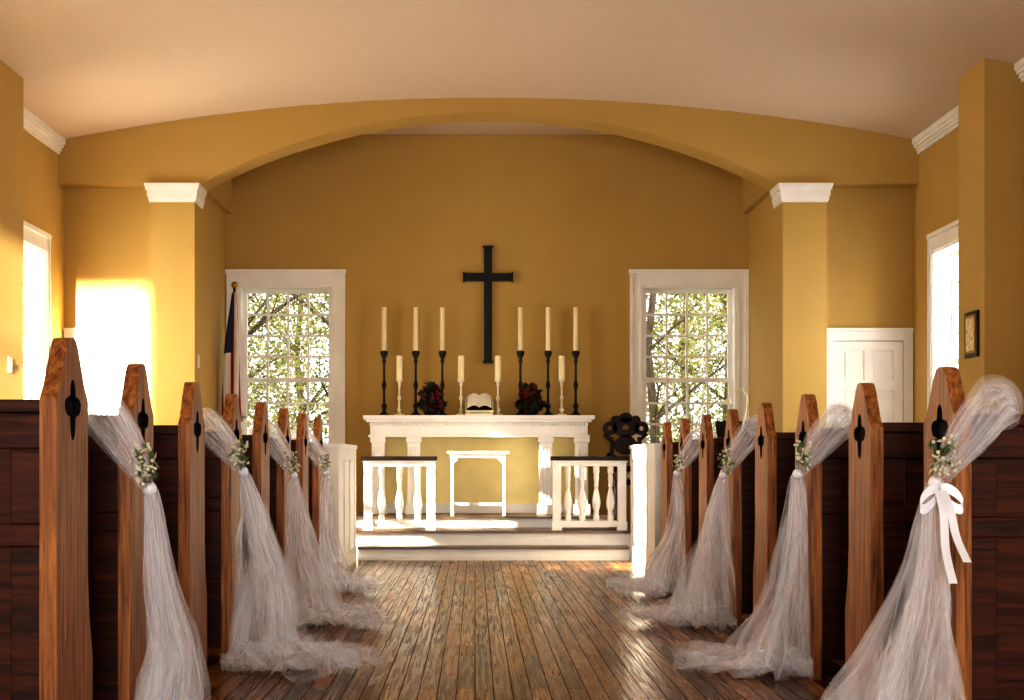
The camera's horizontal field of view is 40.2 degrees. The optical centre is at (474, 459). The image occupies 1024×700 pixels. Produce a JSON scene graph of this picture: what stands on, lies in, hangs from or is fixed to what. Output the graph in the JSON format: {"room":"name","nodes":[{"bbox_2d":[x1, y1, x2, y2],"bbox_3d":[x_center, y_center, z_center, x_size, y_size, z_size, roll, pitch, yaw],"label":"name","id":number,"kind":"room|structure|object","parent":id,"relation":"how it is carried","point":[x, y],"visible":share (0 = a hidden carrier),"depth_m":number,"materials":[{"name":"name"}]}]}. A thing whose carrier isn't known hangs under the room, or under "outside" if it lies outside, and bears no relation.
{"room":"church","nodes":[
{"label":"church","id":0,"kind":"room"},
{"bbox_2d":[0,59,23,398],"bbox_3d":[-3.820,-1.130,11.090,0.300,4.120,0.580,0,0,0],"label":"wall","id":1,"kind":"structure","parent":0,"point":[11,83],"depth_m":11.06,"materials":[{"name":"paint"}]},
{"bbox_2d":[8,357,11,372],"bbox_3d":[-3.660,-0.750,11.040,0.018,0.120,0.080,0,0,0],"label":"light switch","id":2,"kind":"object","parent":1,"relation":"attached to","point":[9,358],"visible":1,"depth_m":11.03,"materials":[{"name":"white plastic"}]},
{"bbox_2d":[24,130,63,342],"bbox_3d":[-4.095,-1.195,5.610,0.250,4.250,19.220,0,0,0],"label":"wall","id":3,"kind":"structure","parent":0,"point":[43,195],"depth_m":13.03,"materials":[{"name":"paint"}]},
{"bbox_2d":[24,221,51,398],"bbox_3d":[-4.035,-0.900,12.430,0.310,2.360,1.080,0,0,0],"label":"window","id":4,"kind":"structure","parent":3,"relation":"in","point":[37,242],"depth_m":12.84,"materials":[{"name":"white glass"}]},
{"bbox_2d":[24,107,64,153],"bbox_3d":[-3.935,-2.982,12.355,0.070,0.145,1.950,0,0,0],"label":"crown molding","id":5,"kind":"structure","parent":3,"relation":"attached to","point":[33,125],"depth_m":12.71,"materials":[{"name":"white paint"}]},
{"bbox_2d":[64,188,149,327],"bbox_3d":[-3.530,-0.850,13.610,0.880,3.560,0.160,0,0,0],"label":"wall","id":6,"kind":"structure","parent":0,"point":[107,230],"depth_m":13.53,"materials":[{"name":"paint"}]},
{"bbox_2d":[63,328,149,414],"bbox_3d":[-3.530,-0.171,13.480,0.860,2.198,0.095,0,0,0],"label":"door","id":7,"kind":"structure","parent":6,"relation":"in","point":[105,354],"depth_m":13.50,"materials":[{"name":"white paint"}]},
{"bbox_2d":[202,179,231,430],"bbox_3d":[-2.740,-1.370,14.355,0.260,4.600,1.330,0,0,0],"label":"wall","id":8,"kind":"structure","parent":0,"point":[218,200],"depth_m":14.25,"materials":[{"name":"paint"}]},
{"bbox_2d":[226,135,747,521],"bbox_3d":[0.130,-1.370,15.130,6.000,4.600,0.220,0,0,0],"label":"wall","id":9,"kind":"structure","parent":0,"point":[405,216],"depth_m":15.02,"materials":[{"name":"paint"}]},
{"bbox_2d":[225,269,345,443],"bbox_3d":[-2.025,-0.875,15.085,1.330,2.330,0.310,0,0,0],"label":"window","id":10,"kind":"structure","parent":9,"relation":"in","point":[331,282],"depth_m":14.99,"materials":[{"name":"white paint"}]},
{"bbox_2d":[463,246,512,362],"bbox_3d":[0.140,-1.665,14.989,0.536,1.254,0.055,0,0,0],"label":"cross","id":11,"kind":"object","parent":9,"relation":"attached to","point":[487,276],"depth_m":14.97,"materials":[{"name":"brown wood"}]},
{"bbox_2d":[627,269,748,486],"bbox_3d":[2.295,-0.875,15.085,1.330,2.330,0.310,0,0,0],"label":"window","id":12,"kind":"structure","parent":9,"relation":"in","point":[734,283],"depth_m":14.99,"materials":[{"name":"white paint"}]},
{"bbox_2d":[58,98,918,190],"bbox_3d":[0.130,-3.161,13.510,8.200,1.058,0.360,0,0,0],"label":"arch","id":13,"kind":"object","parent":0,"point":[766,151],"depth_m":13.33,"materials":[{"name":"paint"}]},
{"bbox_2d":[364,122,612,134],"bbox_3d":[0.130,-3.530,14.455,6.000,0.080,1.530,0,0,0],"label":"ceiling","id":14,"kind":"structure","parent":0,"point":[456,128],"depth_m":14.83,"materials":[{"name":"paint"}]},
{"bbox_2d":[0,0,1023,138],"bbox_3d":[0.130,-3.235,4.615,8.400,0.430,17.430,0,0,0],"label":"ceiling","id":15,"kind":"structure","parent":0,"point":[86,67],"depth_m":11.42,"materials":[{"name":"paint"}]},
{"bbox_2d":[157,558,918,699],"bbox_3d":[0.130,0.980,5.485,8.700,0.100,19.470,0,0,0],"label":"floor","id":16,"kind":"structure","parent":0,"point":[416,629],"depth_m":7.09,"materials":[{"name":"brown wood"}]},
{"bbox_2d":[0,338,92,699],"bbox_3d":[-2.325,0.297,3.865,2.450,1.264,0.370,0,0,0],"label":"pew","id":17,"kind":"object","parent":16,"relation":"on","point":[46,644],"visible":1,"depth_m":3.71,"materials":[{"name":"brown wood"}]},
{"bbox_2d":[88,363,156,699],"bbox_3d":[-2.325,0.304,4.675,2.450,1.249,0.370,0,0,0],"label":"pew","id":18,"kind":"object","parent":16,"relation":"on","point":[122,608],"visible":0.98,"depth_m":4.52,"materials":[{"name":"brown wood"}]},
{"bbox_2d":[85,386,178,689],"bbox_3d":[-1.049,0.336,4.481,0.534,1.178,0.370,0,0,0],"label":"drape","id":19,"kind":"object","parent":16,"relation":"on","point":[149,489],"depth_m":4.50,"materials":[{"name":"white fabric"}]},
{"bbox_2d":[129,442,158,485],"bbox_3d":[-1.051,0.013,4.476,0.096,0.140,0.099,0,0,0],"label":"bouquet","id":20,"kind":"object","parent":19,"relation":"attached to","point":[141,465],"visible":1,"depth_m":4.46,"materials":[{"name":"white plant"}]},
{"bbox_2d":[144,183,206,424],"bbox_3d":[-2.880,-0.850,13.485,0.520,3.560,0.410,0,0,0],"label":"pilaster column","id":21,"kind":"structure","parent":16,"relation":"on","point":[175,208],"depth_m":13.33,"materials":[{"name":"paint"}]},
{"bbox_2d":[197,355,199,367],"bbox_3d":[-2.660,-0.950,13.490,0.018,0.120,0.080,0,0,0],"label":"light switch","id":22,"kind":"object","parent":21,"relation":"attached to","point":[198,356],"visible":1,"depth_m":13.47,"materials":[{"name":"white plastic"}]},
{"bbox_2d":[153,382,206,699],"bbox_3d":[-2.325,0.309,5.585,2.450,1.239,0.370,0,0,0],"label":"pew","id":23,"kind":"object","parent":16,"relation":"on","point":[181,614],"visible":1,"depth_m":5.43,"materials":[{"name":"brown wood"}]},
{"bbox_2d":[205,394,243,665],"bbox_3d":[-2.325,0.312,6.495,2.450,1.234,0.370,0,0,0],"label":"pew","id":24,"kind":"object","parent":16,"relation":"on","point":[223,483],"visible":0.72,"depth_m":6.33,"materials":[{"name":"brown wood"}]},
{"bbox_2d":[242,402,270,640],"bbox_3d":[-2.325,0.312,7.385,2.450,1.234,0.370,0,0,0],"label":"pew","id":25,"kind":"object","parent":16,"relation":"on","point":[256,558],"visible":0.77,"depth_m":7.23,"materials":[{"name":"brown wood"}]},
{"bbox_2d":[208,423,329,668],"bbox_3d":[-0.910,0.343,6.203,0.918,1.164,0.728,0,0,21],"label":"drape","id":26,"kind":"object","parent":16,"relation":"on","point":[244,471],"depth_m":6.32,"materials":[{"name":"white fabric"}]},
{"bbox_2d":[228,438,248,469],"bbox_3d":[-1.063,-0.025,6.294,0.100,0.145,0.093,0,0,-16],"label":"bouquet","id":27,"kind":"object","parent":26,"relation":"attached to","point":[243,458],"visible":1,"depth_m":6.28,"materials":[{"name":"plant"}]},
{"bbox_2d":[270,408,291,620],"bbox_3d":[-2.325,0.312,8.255,2.450,1.234,0.370,0,0,0],"label":"pew","id":28,"kind":"object","parent":16,"relation":"on","point":[280,480],"visible":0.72,"depth_m":8.10,"materials":[{"name":"brown wood"}]},
{"bbox_2d":[291,413,308,604],"bbox_3d":[-2.325,0.312,9.135,2.450,1.234,0.370,0,0,0],"label":"pew","id":29,"kind":"object","parent":16,"relation":"on","point":[300,541],"visible":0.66,"depth_m":8.98,"materials":[{"name":"brown wood"}]},
{"bbox_2d":[272,435,342,623],"bbox_3d":[-0.892,0.338,7.911,0.867,1.173,0.672,0,0,0],"label":"drape","id":30,"kind":"object","parent":16,"relation":"on","point":[294,475],"depth_m":8.08,"materials":[{"name":"white fabric"}]},
{"bbox_2d":[283,449,300,473],"bbox_3d":[-1.053,0.009,8.057,0.106,0.141,0.097,0,0,0],"label":"bouquet","id":31,"kind":"object","parent":30,"relation":"attached to","point":[293,465],"visible":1,"depth_m":8.04,"materials":[{"name":"white plant"}]},
{"bbox_2d":[309,417,323,591],"bbox_3d":[-2.325,0.312,10.035,2.450,1.234,0.370,0,0,0],"label":"pew","id":32,"kind":"object","parent":16,"relation":"on","point":[316,532],"visible":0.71,"depth_m":9.88,"materials":[{"name":"brown wood"}]},
{"bbox_2d":[323,443,356,574],"bbox_3d":[-2.150,0.397,12.120,2.120,1.064,1.680,0,0,0],"label":"wall","id":33,"kind":"structure","parent":16,"relation":"on","point":[340,547],"depth_m":11.37,"materials":[{"name":"white paint"}]},
{"bbox_2d":[311,437,369,590],"bbox_3d":[-0.983,0.343,9.770,0.522,1.164,0.618,0,0,-19],"label":"drape","id":34,"kind":"object","parent":16,"relation":"on","point":[326,473],"depth_m":9.86,"materials":[{"name":"white fabric"}]},
{"bbox_2d":[318,452,330,470],"bbox_3d":[-1.054,0.010,9.837,0.098,0.131,0.098,0,0,0],"label":"bouquet","id":35,"kind":"object","parent":34,"relation":"attached to","point":[325,467],"visible":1,"depth_m":9.82,"materials":[{"name":"white plant"}]},
{"bbox_2d":[356,512,630,559],"bbox_3d":[0.130,0.745,13.991,5.594,0.370,2.052,0,0,0],"label":"platform","id":36,"kind":"object","parent":16,"relation":"on","point":[459,536],"visible":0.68,"depth_m":13.25,"materials":[{"name":"white paint"}]},
{"bbox_2d":[221,282,247,422],"bbox_3d":[-2.491,-0.593,14.548,0.262,2.524,0.294,0,0,0],"label":"flag","id":37,"kind":"object","parent":36,"relation":"on","point":[235,378],"visible":0.78,"depth_m":14.48,"materials":[{"name":"fabric"},{"name":"metal"},{"name":"wood"}]},
{"bbox_2d":[361,456,436,529],"bbox_3d":[-0.720,0.317,13.360,0.720,0.704,0.120,0,0,0],"label":"altar rail","id":38,"kind":"object","parent":36,"relation":"on","point":[381,462],"visible":1,"depth_m":13.32,"materials":[{"name":"white paint"}]},
{"bbox_2d":[447,451,508,515],"bbox_3d":[0.030,0.234,14.110,0.620,0.649,0.260,0,0,0],"label":"table","id":39,"kind":"object","parent":36,"relation":"on","point":[454,455],"visible":1,"depth_m":14.00,"materials":[{"name":"white paint"}]},
{"bbox_2d":[363,415,594,513],"bbox_3d":[0.040,0.050,14.610,2.380,1.019,0.500,0,0,0],"label":"altar table","id":40,"kind":"object","parent":36,"relation":"on","point":[530,441],"visible":0.93,"depth_m":14.76,"materials":[{"name":"white paint"}]},
{"bbox_2d":[379,307,388,414],"bbox_3d":[-0.958,-1.044,14.760,0.128,1.165,0.126,0,0,0],"label":"candlestick","id":41,"kind":"object","parent":40,"relation":"on","point":[384,352],"visible":0.96,"depth_m":14.74,"materials":[{"name":"black metal"}]},
{"bbox_2d":[395,354,403,414],"bbox_3d":[-0.783,-0.779,14.500,0.112,0.635,0.111,0,0,0],"label":"candlestick","id":42,"kind":"object","parent":40,"relation":"on","point":[399,379],"visible":0.96,"depth_m":14.48,"materials":[{"name":"wax"}]},
{"bbox_2d":[410,307,420,414],"bbox_3d":[-0.625,-1.044,14.760,0.128,1.165,0.126,0,0,0],"label":"candlestick","id":43,"kind":"object","parent":40,"relation":"on","point":[415,352],"visible":0.89,"depth_m":14.74,"materials":[{"name":"black metal"}]},
{"bbox_2d":[414,381,446,414],"bbox_3d":[-0.463,-0.641,14.518,0.360,0.360,0.357,0,0,0],"label":"flower arrangement","id":44,"kind":"object","parent":40,"relation":"on","point":[431,401],"visible":0.99,"depth_m":14.44,"materials":[{"name":"red plant"}]},
{"bbox_2d":[438,306,447,414],"bbox_3d":[-0.344,-1.044,14.760,0.128,1.165,0.126,0,0,0],"label":"candlestick","id":45,"kind":"object","parent":40,"relation":"on","point":[442,353],"visible":0.76,"depth_m":14.74,"materials":[{"name":"black metal"}]},
{"bbox_2d":[456,355,464,414],"bbox_3d":[-0.144,-0.779,14.500,0.112,0.635,0.111,0,0,0],"label":"candlestick","id":46,"kind":"object","parent":40,"relation":"on","point":[460,357],"visible":0.96,"depth_m":14.48,"materials":[{"name":"wax"}]},
{"bbox_2d":[465,393,492,414],"bbox_3d":[0.045,-0.578,14.480,0.290,0.234,0.200,0,0,0],"label":"open book","id":47,"kind":"object","parent":40,"relation":"on","point":[474,402],"visible":0.96,"depth_m":14.43,"materials":[{"name":"white paper"}]},
{"bbox_2d":[493,355,502,414],"bbox_3d":[0.237,-0.779,14.500,0.112,0.635,0.111,0,0,0],"label":"candlestick","id":48,"kind":"object","parent":40,"relation":"on","point":[497,380],"visible":0.95,"depth_m":14.48,"materials":[{"name":"wax"}]},
{"bbox_2d":[515,306,523,414],"bbox_3d":[0.479,-1.044,14.760,0.128,1.165,0.126,0,0,0],"label":"candlestick","id":49,"kind":"object","parent":40,"relation":"on","point":[520,353],"visible":0.73,"depth_m":14.74,"materials":[{"name":"black metal"}]},
{"bbox_2d":[515,382,545,414],"bbox_3d":[0.578,-0.634,14.509,0.326,0.346,0.319,0,0,0],"label":"flower arrangement","id":50,"kind":"object","parent":40,"relation":"on","point":[530,402],"visible":1,"depth_m":14.45,"materials":[{"name":"red plant"}]},
{"bbox_2d":[543,307,552,414],"bbox_3d":[0.771,-1.044,14.760,0.128,1.165,0.126,0,0,0],"label":"candlestick","id":51,"kind":"object","parent":40,"relation":"on","point":[548,352],"visible":0.91,"depth_m":14.74,"materials":[{"name":"black metal"}]},
{"bbox_2d":[557,355,565,414],"bbox_3d":[0.897,-0.779,14.500,0.112,0.635,0.111,0,0,0],"label":"candlestick","id":52,"kind":"object","parent":40,"relation":"on","point":[561,379],"visible":0.98,"depth_m":14.48,"materials":[{"name":"wax"}]},
{"bbox_2d":[570,307,580,414],"bbox_3d":[1.062,-1.044,14.760,0.128,1.165,0.126,0,0,0],"label":"candlestick","id":53,"kind":"object","parent":40,"relation":"on","point":[575,352],"visible":0.93,"depth_m":14.74,"materials":[{"name":"black metal"}]},
{"bbox_2d":[550,456,628,529],"bbox_3d":[1.090,0.317,13.360,0.740,0.704,0.120,0,0,0],"label":"altar rail","id":54,"kind":"object","parent":36,"relation":"on","point":[610,462],"visible":1,"depth_m":13.32,"materials":[{"name":"white paint"}]},
{"bbox_2d":[603,413,648,515],"bbox_3d":[1.529,0.094,14.042,0.462,1.150,0.425,0,0,0],"label":"carved wooden chair","id":55,"kind":"object","parent":36,"relation":"on","point":[622,443],"visible":0.62,"depth_m":14.19,"materials":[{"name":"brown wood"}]},
{"bbox_2d":[629,443,676,575],"bbox_3d":[2.490,0.397,12.070,2.120,1.064,1.780,0,0,0],"label":"wall","id":56,"kind":"structure","parent":16,"relation":"on","point":[645,547],"depth_m":11.76,"materials":[{"name":"white paint"}]},
{"bbox_2d":[621,463,690,596],"bbox_3d":[1.289,0.336,9.625,0.727,1.179,0.593,0,0,0],"label":"drape","id":57,"kind":"object","parent":16,"relation":"on","point":[676,473],"depth_m":9.49,"materials":[{"name":"white fabric"}]},
{"bbox_2d":[671,451,683,470],"bbox_3d":[1.369,0.006,9.454,0.092,0.131,0.103,0,0,0],"label":"bouquet","id":58,"kind":"object","parent":57,"relation":"attached to","point":[678,458],"visible":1,"depth_m":9.43,"materials":[{"name":"white plant"}]},
{"bbox_2d":[661,422,678,584],"bbox_3d":[2.610,0.322,10.545,2.380,1.214,0.370,0,0,0],"label":"pew","id":59,"kind":"object","parent":16,"relation":"on","point":[669,482],"visible":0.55,"depth_m":10.39,"materials":[{"name":"brown wood"}]},
{"bbox_2d":[677,419,698,596],"bbox_3d":[2.610,0.322,9.655,2.380,1.214,0.370,0,0,0],"label":"pew","id":60,"kind":"object","parent":16,"relation":"on","point":[688,479],"visible":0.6,"depth_m":9.50,"materials":[{"name":"brown wood"}]},
{"bbox_2d":[698,414,723,611],"bbox_3d":[2.610,0.322,8.765,2.380,1.214,0.370,0,0,0],"label":"pew","id":61,"kind":"object","parent":16,"relation":"on","point":[711,491],"visible":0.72,"depth_m":8.61,"materials":[{"name":"brown wood"}]},
{"bbox_2d":[672,426,756,625],"bbox_3d":[1.260,0.337,7.885,0.640,1.177,0.797,0,0,-43],"label":"drape","id":62,"kind":"object","parent":16,"relation":"on","point":[723,475],"depth_m":7.70,"materials":[{"name":"white fabric"}]},
{"bbox_2d":[716,448,734,474],"bbox_3d":[1.376,0.009,7.681,0.100,0.151,0.099,0,0,0],"label":"bouquet","id":63,"kind":"object","parent":62,"relation":"attached to","point":[723,453],"visible":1,"depth_m":7.67,"materials":[{"name":"plant"}]},
{"bbox_2d":[715,389,756,437],"bbox_3d":[2.400,0.141,12.705,0.400,1.577,0.270,0,0,0],"label":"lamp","id":64,"kind":"object","parent":16,"relation":"on","point":[746,427],"visible":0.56,"depth_m":12.75,"materials":[{"name":"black metal"}]},
{"bbox_2d":[722,409,754,628],"bbox_3d":[2.610,0.322,7.875,2.380,1.214,0.370,0,0,0],"label":"pew","id":65,"kind":"object","parent":16,"relation":"on","point":[739,485],"visible":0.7,"depth_m":7.72,"materials":[{"name":"brown wood"}]},
{"bbox_2d":[753,403,794,650],"bbox_3d":[2.610,0.322,6.985,2.380,1.214,0.370,0,0,0],"label":"pew","id":66,"kind":"object","parent":16,"relation":"on","point":[773,566],"visible":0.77,"depth_m":6.83,"materials":[{"name":"brown wood"}]},
{"bbox_2d":[712,411,851,679],"bbox_3d":[1.241,0.339,6.114,0.805,1.171,0.662,0,0,0],"label":"drape","id":67,"kind":"object","parent":16,"relation":"on","point":[797,474],"depth_m":5.92,"materials":[{"name":"white fabric"}]},
{"bbox_2d":[794,439,812,471],"bbox_3d":[1.379,-0.019,5.892,0.081,0.136,0.100,0,0,13],"label":"bouquet","id":68,"kind":"object","parent":67,"relation":"attached to","point":[805,458],"visible":1,"depth_m":5.88,"materials":[{"name":"plant"}]},
{"bbox_2d":[770,183,832,431],"bbox_3d":[3.140,-0.850,13.485,0.520,3.560,0.410,0,0,0],"label":"pilaster column","id":69,"kind":"structure","parent":16,"relation":"on","point":[800,208],"depth_m":13.33,"materials":[{"name":"paint"}]},
{"bbox_2d":[793,394,848,679],"bbox_3d":[2.610,0.322,6.095,2.380,1.214,0.370,0,0,0],"label":"pew","id":70,"kind":"object","parent":16,"relation":"on","point":[820,576],"visible":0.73,"depth_m":5.94,"materials":[{"name":"brown wood"}]},
{"bbox_2d":[845,383,923,699],"bbox_3d":[2.610,0.322,5.205,2.380,1.214,0.370,0,0,0],"label":"pew","id":71,"kind":"object","parent":16,"relation":"on","point":[883,612],"visible":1,"depth_m":5.05,"materials":[{"name":"brown wood"}]},
{"bbox_2d":[897,384,1011,597],"bbox_3d":[1.152,0.334,4.161,0.937,1.183,0.691,0,0,-29],"label":"ribbon bow","id":72,"kind":"object","parent":16,"relation":"on","point":[948,509],"depth_m":4.08,"materials":[{"name":"white fabric"}]},
{"bbox_2d":[927,434,960,478],"bbox_3d":[1.377,-0.011,4.109,0.099,0.133,0.093,0,0,29],"label":"bouquet","id":73,"kind":"object","parent":72,"relation":"attached to","point":[949,445],"visible":1,"depth_m":4.11,"materials":[{"name":"white plant"}]},
{"bbox_2d":[919,367,1023,699],"bbox_3d":[2.610,0.322,4.315,2.380,1.214,0.370,0,0,0],"label":"pew","id":74,"kind":"object","parent":16,"relation":"on","point":[971,639],"visible":0.86,"depth_m":4.16,"materials":[{"name":"brown wood"}]},
{"bbox_2d":[958,58,1022,414],"bbox_3d":[4.080,-1.130,11.090,0.300,4.120,0.580,0,0,0],"label":"wall pier","id":75,"kind":"object","parent":16,"relation":"on","point":[990,94],"visible":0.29,"depth_m":10.80,"materials":[{"name":"paint"}]},
{"bbox_2d":[964,310,979,358],"bbox_3d":[3.914,-0.990,11.040,0.027,0.360,0.280,0,0,0],"label":"framed picture","id":76,"kind":"object","parent":75,"relation":"attached to","point":[971,319],"visible":1,"depth_m":11.00,"materials":[{"name":"black metal"}]},
{"bbox_2d":[743,178,774,423],"bbox_3d":[3.000,-1.370,14.355,0.260,4.600,1.330,0,0,0],"label":"wall","id":77,"kind":"structure","parent":0,"point":[757,201],"depth_m":14.32,"materials":[{"name":"paint"}]},
{"bbox_2d":[827,188,912,327],"bbox_3d":[3.790,-0.850,13.610,0.880,3.560,0.160,0,0,0],"label":"wall","id":78,"kind":"structure","parent":0,"point":[870,230],"depth_m":13.53,"materials":[{"name":"paint"}]},
{"bbox_2d":[827,328,913,427],"bbox_3d":[3.790,-0.171,13.480,0.860,2.198,0.095,0,0,0],"label":"door","id":79,"kind":"structure","parent":78,"relation":"in","point":[882,357],"depth_m":13.50,"materials":[{"name":"white paint"}]},
{"bbox_2d":[913,83,1023,421],"bbox_3d":[4.355,-1.195,5.610,0.250,4.250,19.220,0,0,0],"label":"wall","id":80,"kind":"structure","parent":0,"point":[935,197],"depth_m":13.15,"materials":[{"name":"paint"}]},
{"bbox_2d":[912,106,957,153],"bbox_3d":[4.195,-2.982,12.355,0.070,0.145,1.950,0,0,0],"label":"crown molding","id":81,"kind":"structure","parent":80,"relation":"attached to","point":[948,123],"depth_m":12.69,"materials":[{"name":"white paint"}]},
{"bbox_2d":[926,220,957,409],"bbox_3d":[4.295,-0.900,12.430,0.310,2.360,1.080,0,0,0],"label":"window","id":82,"kind":"structure","parent":80,"relation":"in","point":[942,244],"depth_m":12.84,"materials":[{"name":"white glass"}]},
{"bbox_2d":[1014,57,1023,82],"bbox_3d":[4.195,-2.982,3.400,0.070,0.145,14.800,0,0,0],"label":"crown molding","id":83,"kind":"structure","parent":80,"relation":"attached to","point":[1018,66],"depth_m":10.73,"materials":[{"name":"white paint"}]},
{"label":"outside","id":84,"kind":"structure","parent":0,"visible":0},
{"bbox_3d":[0.000,1.480,32.700,60.000,0.100,34.600,0,0,0],"label":"lawn","id":85,"kind":"structure","parent":84,"visible":0},
{"bbox_2d":[247,294,328,442],"bbox_3d":[-3.254,-2.163,26.257,9.168,7.200,6.773,0,0,11],"label":"tree","id":86,"kind":"object","parent":85,"relation":"on","point":[254,390],"visible":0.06,"depth_m":26.46,"materials":[{"name":"green plant"}]},
{"bbox_2d":[247,294,328,436],"bbox_3d":[-3.039,-1.681,20.683,4.184,6.238,4.318,0,0,10],"label":"tree","id":87,"kind":"object","parent":85,"relation":"on","point":[263,320],"visible":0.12,"depth_m":20.29,"materials":[{"name":"green plant"}]},
{"bbox_2d":[247,294,328,441],"bbox_3d":[-2.078,-2.237,22.499,6.419,7.352,5.390,0,0,-21],"label":"tree","id":88,"kind":"object","parent":85,"relation":"on","point":[301,301],"visible":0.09,"depth_m":22.31,"materials":[{"name":"green plant"}]},
{"bbox_2d":[247,294,328,439],"bbox_3d":[-4.252,-2.286,24.122,7.042,7.437,5.478,0,0,-3],"label":"tree","id":89,"kind":"object","parent":85,"relation":"on","point":[258,371],"visible":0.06,"depth_m":23.91,"materials":[{"name":"green plant"}]},
{"bbox_2d":[646,294,725,439],"bbox_3d":[4.417,-2.192,24.201,10.338,7.277,5.679,0,0,-10],"label":"tree","id":90,"kind":"object","parent":85,"relation":"on","point":[721,300],"visible":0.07,"depth_m":24.39,"materials":[{"name":"green plant"}]},
{"bbox_2d":[646,294,726,442],"bbox_3d":[2.376,-1.806,20.573,5.102,6.487,4.162,0,0,-29],"label":"tree","id":91,"kind":"object","parent":85,"relation":"on","point":[655,415],"visible":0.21,"depth_m":20.29,"materials":[{"name":"green plant"}]},
{"bbox_2d":[646,294,726,443],"bbox_3d":[4.294,-2.229,27.390,8.804,7.318,7.106,0,0,37],"label":"tree","id":92,"kind":"object","parent":85,"relation":"on","point":[656,373],"visible":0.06,"depth_m":26.53,"materials":[{"name":"green plant"}]},
{"bbox_2d":[646,294,727,443],"bbox_3d":[3.844,-2.252,21.888,5.991,7.395,4.898,0,0,0],"label":"tree","id":93,"kind":"object","parent":85,"relation":"on","point":[724,388],"visible":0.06,"depth_m":21.95,"materials":[{"name":"green plant"}]}
]}

